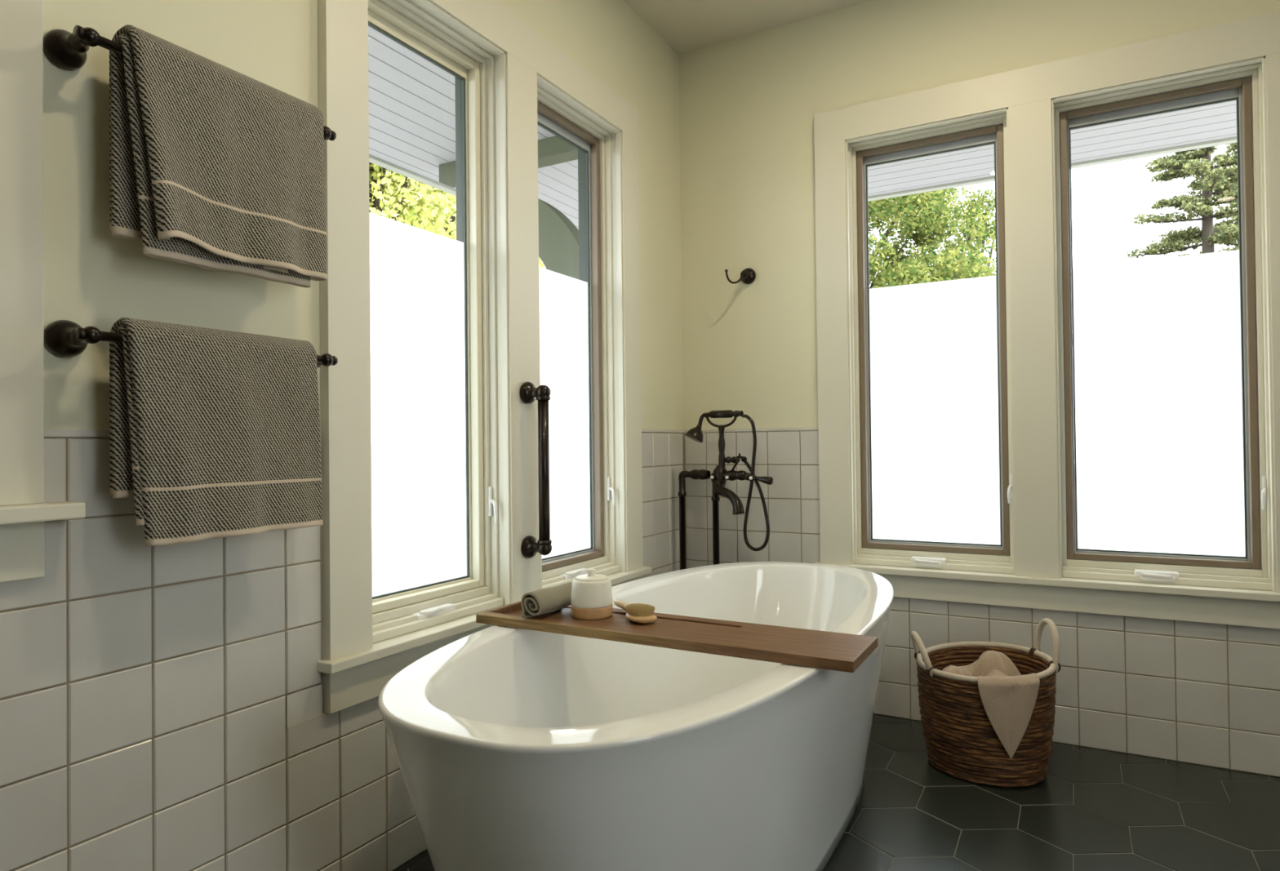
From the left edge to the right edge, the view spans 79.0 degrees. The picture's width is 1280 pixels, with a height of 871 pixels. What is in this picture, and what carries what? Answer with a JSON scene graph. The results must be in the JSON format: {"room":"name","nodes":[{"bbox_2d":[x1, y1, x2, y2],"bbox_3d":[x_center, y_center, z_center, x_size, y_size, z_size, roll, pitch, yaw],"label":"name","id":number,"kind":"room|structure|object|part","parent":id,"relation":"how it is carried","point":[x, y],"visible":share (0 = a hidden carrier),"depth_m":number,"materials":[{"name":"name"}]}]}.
{"room":"bathroom","nodes":[
{"label":"bathroom","id":0,"kind":"room"},
{"bbox_2d":[0,0,684,870],"bbox_3d":[-1.011,-0.292,1.273,0.161,2.640,4.920,-1,-1,29],"label":"wall","id":1,"kind":"structure","parent":0,"point":[161,707],"depth_m":1.43,"materials":[{"name":"paint"}]},
{"bbox_2d":[0,0,44,506],"bbox_3d":[-0.975,-0.560,1.169,0.027,1.331,0.120,-1,-1,29],"label":"trim","id":2,"kind":"structure","parent":1,"relation":"attached to","point":[21,42],"depth_m":1.19,"materials":[{"name":"paint"}]},
{"bbox_2d":[0,521,44,582],"bbox_3d":[-1.048,0.175,1.021,0.023,0.090,0.448,-1,-1,29],"label":"trim","id":3,"kind":"structure","parent":1,"relation":"attached to","point":[21,544],"depth_m":1.18,"materials":[{"name":"paint"}]},
{"bbox_2d":[0,501,85,524],"bbox_3d":[-1.029,0.117,1.008,0.070,0.025,0.524,-1,-1,29],"label":"ledge","id":4,"kind":"object","parent":1,"relation":"attached to","point":[61,510],"visible":1,"depth_m":1.17,"materials":[{"name":"paint"}]},
{"bbox_2d":[42,25,336,141],"bbox_3d":[-0.789,-0.625,1.429,0.101,0.060,0.498,-1,-1,29],"label":"towel bar","id":5,"kind":"object","parent":1,"relation":"attached to","point":[66,50],"visible":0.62,"depth_m":1.24,"materials":[{"name":"brown metal"}]},
{"bbox_3d":[-0.907,-0.625,1.244,0.075,0.060,0.060,-1,-1,29],"label":"post","id":6,"kind":"part","parent":5,"relation":"part of","materials":[{"name":"brown metal"}]},
{"bbox_2d":[109,24,327,287],"bbox_3d":[-0.744,-0.481,1.409,0.107,0.372,0.374,-1,-1,29],"label":"bath towel","id":7,"kind":"object","parent":5,"relation":"hanging from","point":[213,166],"visible":1,"depth_m":1.35,"materials":[{"name":"grey fabric"}]},
{"bbox_2d":[43,320,337,368],"bbox_3d":[-0.784,-0.156,1.423,0.101,0.060,0.498,-1,-1,29],"label":"towel bar","id":8,"kind":"object","parent":1,"relation":"attached to","point":[62,338],"visible":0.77,"depth_m":1.23,"materials":[{"name":"brown metal"}]},
{"bbox_3d":[-0.902,-0.157,1.238,0.075,0.060,0.060,-1,-1,29],"label":"post","id":9,"kind":"part","parent":8,"relation":"part of","materials":[{"name":"brown metal"}]},
{"bbox_2d":[109,317,323,546],"bbox_3d":[-0.742,-0.004,1.404,0.084,0.373,0.370,-1,-1,29],"label":"bath towel","id":10,"kind":"object","parent":8,"relation":"hanging from","point":[214,433],"visible":1,"depth_m":1.35,"materials":[{"name":"grey fabric"}]},
{"bbox_2d":[368,0,504,643],"bbox_3d":[-0.585,-0.312,2.046,0.152,1.595,0.528,-1,-1,29],"label":"window","id":11,"kind":"structure","parent":1,"relation":"in","point":[437,517],"depth_m":2.13,"materials":[{"name":"glass"}]},
{"bbox_3d":[-0.530,0.450,1.994,0.021,0.012,0.088,-1,-1,29],"label":"crank handle","id":12,"kind":"part","parent":11,"relation":"part of","materials":[{"name":"white plastic"}]},
{"bbox_3d":[-0.621,-0.312,2.066,0.068,1.595,0.528,-1,-1,29],"label":"exterior frame","id":13,"kind":"part","parent":11,"relation":"part of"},
{"bbox_3d":[-0.430,0.190,2.231,0.010,0.085,0.009,-1,-1,29],"label":"lock plate","id":14,"kind":"part","parent":11,"relation":"part of","materials":[{"name":"white plastic"}]},
{"bbox_3d":[-0.417,0.215,2.219,0.012,0.065,0.029,0,-1,-42],"label":"lock lever","id":15,"kind":"part","parent":11,"relation":"part of","materials":[{"name":"white plastic"}]},
{"bbox_2d":[317,0,643,660],"bbox_3d":[-0.347,-0.367,2.286,0.027,1.706,1.385,-1,-1,29],"label":"trim","id":16,"kind":"structure","parent":1,"relation":"attached to","point":[526,58],"depth_m":2.21,"materials":[{"name":"paint"}]},
{"bbox_2d":[322,576,642,714],"bbox_3d":[-0.338,0.555,2.276,0.025,0.092,1.385,-1,-1,29],"label":"trim","id":17,"kind":"structure","parent":1,"relation":"attached to","point":[352,686],"depth_m":1.75,"materials":[{"name":"paint"}]},
{"bbox_2d":[316,566,651,674],"bbox_3d":[-0.345,0.497,2.282,0.095,0.023,1.425,-1,-1,29],"label":"sill","id":18,"kind":"structure","parent":1,"relation":"attached to","point":[390,646],"depth_m":1.86,"materials":[{"name":"paint"}]},
{"bbox_2d":[520,381,551,558],"bbox_3d":[-0.295,0.100,2.251,0.083,0.516,0.066,-1,-1,29],"label":"grab bar","id":19,"kind":"object","parent":1,"relation":"attached to","point":[530,547],"visible":1,"depth_m":2.23,"materials":[{"name":"brown metal"}]},
{"bbox_2d":[537,81,620,589],"bbox_3d":[-0.269,-0.309,2.611,0.152,1.595,0.533,-1,-1,29],"label":"window","id":20,"kind":"structure","parent":1,"relation":"in","point":[579,319],"depth_m":2.77,"materials":[{"name":"glass"}]},
{"bbox_3d":[-0.281,-0.319,2.618,0.012,1.506,0.464,-1,-1,29],"label":"glazing frame","id":21,"kind":"part","parent":20,"relation":"part of","materials":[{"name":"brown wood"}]},
{"bbox_3d":[-0.214,0.453,2.559,0.021,0.012,0.088,-1,-1,29],"label":"crank handle","id":22,"kind":"part","parent":20,"relation":"part of","materials":[{"name":"white plastic"}]},
{"bbox_3d":[-0.305,-0.309,2.631,0.068,1.595,0.533,-1,-1,29],"label":"exterior frame","id":23,"kind":"part","parent":20,"relation":"part of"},
{"bbox_3d":[-0.113,0.192,2.799,0.010,0.085,0.009,-1,-1,29],"label":"lock plate","id":24,"kind":"part","parent":20,"relation":"part of","materials":[{"name":"white plastic"}]},
{"bbox_3d":[-0.100,0.217,2.787,0.012,0.065,0.029,0,-1,-42],"label":"lock lever","id":25,"kind":"part","parent":20,"relation":"part of","materials":[{"name":"white plastic"}]},
{"bbox_2d":[622,0,870,54],"bbox_3d":[0.439,-1.687,0.468,3.520,0.100,4.920,-1,-1,29],"label":"ceiling","id":26,"kind":"structure","parent":0,"point":[685,25],"depth_m":2.97,"materials":[{"name":"paint"}]},
{"bbox_2d":[393,713,1279,870],"bbox_3d":[0.470,1.052,0.438,3.520,0.101,4.920,-1,-1,29],"label":"floor","id":27,"kind":"structure","parent":0,"point":[1092,809],"depth_m":2.06,"materials":[{"name":"tile"}]},
{"bbox_2d":[377,561,893,870],"bbox_3d":[0.156,0.731,1.925,0.799,0.578,1.806,-1,-1,29],"label":"bathtub","id":28,"kind":"object","parent":27,"relation":"on","point":[515,748],"visible":0.86,"depth_m":1.36,"materials":[{"name":"ceramic"}]},
{"bbox_2d":[475,601,877,672],"bbox_3d":[0.049,0.430,1.722,0.894,0.021,0.205,-1,-1,29],"label":"tray","id":29,"kind":"object","parent":28,"relation":"on","point":[831,651],"visible":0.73,"depth_m":1.63,"materials":[{"name":"brown wood"}]},
{"bbox_2d":[520,582,572,617],"bbox_3d":[-0.211,0.393,1.849,0.063,0.063,0.158,-1,-1,33],"label":"cloth","id":30,"kind":"object","parent":29,"relation":"on","point":[540,602],"visible":0.94,"depth_m":1.80,"materials":[{"name":"beige fabric"}]},
{"bbox_2d":[571,568,612,620],"bbox_3d":[-0.113,0.367,1.818,0.097,0.109,0.097,-1,-1,29],"label":"lidded jar","id":31,"kind":"object","parent":29,"relation":"on","point":[591,592],"visible":1,"depth_m":1.78,"materials":[{"name":"ceramic"}]},
{"bbox_2d":[613,599,657,623],"bbox_3d":[-0.022,0.404,1.803,0.065,0.034,0.193,0,-1,-28],"label":"bath brush","id":32,"kind":"object","parent":29,"relation":"on","point":[640,613],"visible":1,"depth_m":1.74,"materials":[{"name":"brown wood"}]},
{"bbox_2d":[677,414,773,569],"bbox_3d":[0.304,0.474,2.967,0.413,1.116,0.140,-1,-1,37],"label":"tub filler","id":33,"kind":"object","parent":27,"relation":"on","point":[720,475],"visible":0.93,"depth_m":2.99,"materials":[{"name":"brown metal"}]},
{"bbox_3d":[0.211,0.157,3.050,0.130,0.049,0.041,-1,-1,29],"label":"inlet arm","id":34,"kind":"part","parent":33,"relation":"part of","materials":[{"name":"brown metal"}]},
{"bbox_2d":[684,409,769,551],"bbox_3d":[0.335,0.170,2.978,0.329,0.535,0.074,-1,-1,17],"label":"shower","id":35,"kind":"object","parent":33,"relation":"on","point":[695,433],"visible":0.96,"depth_m":2.94,"materials":[{"name":"brown metal"}]},
{"bbox_3d":[0.314,-0.082,2.994,0.108,0.030,0.030,-1,-1,29],"label":"handle","id":36,"kind":"part","parent":35,"relation":"part of","materials":[{"name":"brown metal"}]},
{"bbox_3d":[0.330,0.230,2.924,0.050,0.131,0.181,0,-1,-28],"label":"spout","id":37,"kind":"part","parent":33,"relation":"part of","materials":[{"name":"brown metal"}]},
{"bbox_2d":[724,456,746,463],"bbox_3d":[0.366,0.093,2.980,0.090,0.027,0.027,-1,-1,16],"label":"handle","id":38,"kind":"object","parent":33,"relation":"attached to","point":[735,460],"depth_m":2.97,"materials":[{"name":"brown metal"}]},
{"bbox_3d":[0.366,0.106,2.947,0.057,0.078,0.013,-1,-1,34],"label":"diverter lever","id":39,"kind":"part","parent":33,"relation":"part of","materials":[{"name":"brown metal"}]},
{"bbox_3d":[0.443,0.162,2.910,0.113,0.044,0.038,-1,-1,29],"label":"lever handle","id":40,"kind":"part","parent":33,"relation":"part of","materials":[{"name":"brown metal"}]},
{"bbox_2d":[910,617,1061,787],"bbox_3d":[1.055,0.787,2.383,0.420,0.456,0.340,-1,-1,29],"label":"laundry basket","id":41,"kind":"object","parent":27,"relation":"on","point":[961,740],"visible":0.88,"depth_m":2.28,"materials":[{"name":"wicker"}]},
{"bbox_3d":[0.875,0.672,2.423,0.047,0.115,0.167,-1,-1,8],"label":"handle","id":42,"kind":"part","parent":41,"relation":"part of","materials":[{"name":"fabric"}]},
{"bbox_2d":[942,650,1039,758],"bbox_3d":[1.035,0.792,2.337,0.308,0.255,0.273,-1,-1,29],"label":"hand towel","id":43,"kind":"object","parent":41,"relation":"in","point":[1008,697],"visible":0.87,"depth_m":2.20,"materials":[{"name":"beige fabric"}]},
{"bbox_3d":[1.236,0.627,2.356,0.030,0.141,0.143,-1,-1,3],"label":"handle","id":44,"kind":"part","parent":41,"relation":"part of","materials":[{"name":"fabric"}]},
{"bbox_2d":[678,0,1279,777],"bbox_3d":[1.613,-0.307,2.532,3.208,2.640,0.161,-1,-1,29],"label":"wall","id":45,"kind":"structure","parent":0,"point":[1204,694],"depth_m":2.95,"materials":[{"name":"paint"}]},
{"bbox_2d":[724,267,755,284],"bbox_3d":[0.396,-0.631,3.054,0.064,0.077,0.144,-1,-1,37],"label":"robe hook","id":46,"kind":"object","parent":45,"relation":"attached to","point":[748,275],"visible":1,"depth_m":3.08,"materials":[{"name":"brown metal"}]},
{"bbox_3d":[0.373,-0.619,3.038,0.099,0.054,0.014,0,-1,-32],"label":"hook arm","id":47,"kind":"part","parent":46,"relation":"part of","materials":[{"name":"brown metal"}]},
{"bbox_2d":[848,111,1013,573],"bbox_3d":[1.061,-0.322,2.838,0.575,1.595,0.166,-1,-1,29],"label":"window","id":48,"kind":"structure","parent":45,"relation":"in","point":[931,395],"depth_m":2.85,"materials":[{"name":"glass"}]},
{"bbox_3d":[1.023,0.451,2.769,0.081,0.012,0.014,-1,-1,29],"label":"crank handle","id":49,"kind":"part","parent":48,"relation":"part of","materials":[{"name":"white plastic"}]},
{"bbox_3d":[1.271,0.201,2.665,0.029,0.065,0.012,0,-1,-42],"label":"lock lever","id":50,"kind":"part","parent":48,"relation":"part of","materials":[{"name":"white plastic"}]},
{"bbox_3d":[1.282,0.175,2.678,0.009,0.085,0.010,-1,-1,29],"label":"lock plate","id":51,"kind":"part","parent":48,"relation":"part of","materials":[{"name":"white plastic"}]},
{"bbox_2d":[813,10,1279,592],"bbox_3d":[1.322,-0.383,2.596,1.475,1.706,0.027,-1,-1,29],"label":"trim","id":52,"kind":"structure","parent":45,"relation":"attached to","point":[1028,95],"depth_m":2.59,"materials":[{"name":"paint"}]},
{"bbox_2d":[815,561,1279,602],"bbox_3d":[1.337,0.482,2.594,1.514,0.023,0.095,-1,-1,29],"label":"sill","id":53,"kind":"structure","parent":45,"relation":"attached to","point":[1140,587],"depth_m":2.50,"materials":[{"name":"paint"}]},
{"bbox_2d":[877,573,1279,629],"bbox_3d":[1.333,0.535,2.587,1.475,0.082,0.025,-1,-1,29],"label":"trim","id":54,"kind":"structure","parent":45,"relation":"attached to","point":[1251,613],"depth_m":2.50,"materials":[{"name":"paint"}]},
{"bbox_2d":[1053,61,1272,591],"bbox_3d":[1.660,-0.332,2.503,0.584,1.595,0.166,-1,-1,29],"label":"window","id":55,"kind":"structure","parent":45,"relation":"in","point":[1166,398],"depth_m":2.50,"materials":[{"name":"glass"}]},
{"bbox_3d":[1.684,-0.332,2.546,0.584,1.595,0.068,-1,-1,29],"label":"exterior frame","id":56,"kind":"part","parent":55,"relation":"part of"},
{"bbox_3d":[1.621,0.440,2.434,0.081,0.012,0.014,-1,-1,29],"label":"crank handle","id":57,"kind":"part","parent":55,"relation":"part of","materials":[{"name":"white plastic"}]},
{"bbox_3d":[1.873,0.190,2.328,0.029,0.065,0.012,0,-1,-42],"label":"lock lever","id":58,"kind":"part","parent":55,"relation":"part of","materials":[{"name":"white plastic"}]},
{"bbox_3d":[1.884,0.165,2.341,0.009,0.085,0.010,-1,-1,29],"label":"lock plate","id":59,"kind":"part","parent":55,"relation":"part of","materials":[{"name":"white plastic"}]},
{"label":"outside","id":60,"kind":"structure","parent":0,"visible":0},
{"bbox_3d":[5.082,1.578,11.949,80.000,0.100,80.000,-1,-1,29],"label":"ground","id":61,"kind":"structure","parent":60,"visible":0},
{"bbox_2d":[368,162,544,268],"bbox_3d":[-3.637,-2.033,10.731,7.114,7.309,7.076,0,-1,-20],"label":"leafy tree","id":62,"kind":"object","parent":61,"relation":"on","point":[399,192],"visible":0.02,"depth_m":8.54,"materials":[{"name":"green plant"}]},
{"bbox_2d":[384,190,546,269],"bbox_3d":[-3.538,-2.296,17.451,6.808,7.979,6.052,-1,-1,3],"label":"leafy tree","id":63,"kind":"object","parent":61,"relation":"on","point":[540,261],"visible":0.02,"depth_m":17.18,"materials":[{"name":"green plant"}]},
{"bbox_2d":[867,187,995,288],"bbox_3d":[3.139,-1.954,12.281,4.628,7.031,4.814,-1,-1,29],"label":"leafy tree","id":64,"kind":"object","parent":61,"relation":"on","point":[932,210],"visible":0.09,"depth_m":10.82,"materials":[{"name":"green plant"}]},
{"bbox_2d":[911,185,995,275],"bbox_3d":[6.136,-1.530,14.276,2.977,6.160,2.552,0,-1,-27],"label":"leafy tree","id":65,"kind":"object","parent":61,"relation":"on","point":[971,201],"visible":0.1,"depth_m":14.09,"materials":[{"name":"green plant"}]},
{"bbox_2d":[1124,142,1239,259],"bbox_3d":[8.982,-2.762,12.337,2.514,8.500,2.580,-1,-1,6],"label":"conifer","id":66,"kind":"object","parent":61,"relation":"on","point":[1197,163],"visible":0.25,"depth_m":12.24,"materials":[{"name":"green plant"}]},
{"bbox_2d":[1189,142,1239,248],"bbox_3d":[10.641,-2.514,13.896,2.424,8.000,2.304,-1,-1,29],"label":"conifer","id":67,"kind":"object","parent":61,"relation":"on","point":[1234,220],"visible":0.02,"depth_m":13.86,"materials":[{"name":"green plant"}]},
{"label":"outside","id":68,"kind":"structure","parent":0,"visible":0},
{"bbox_2d":[368,26,1236,279],"bbox_3d":[0.284,-0.938,1.141,5.350,1.300,6.830,-1,-1,29],"label":"roof overhang","id":69,"kind":"object","parent":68,"point":[412,100],"visible":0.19,"depth_m":3.55,"materials":[{"name":"paint"}]}
]}

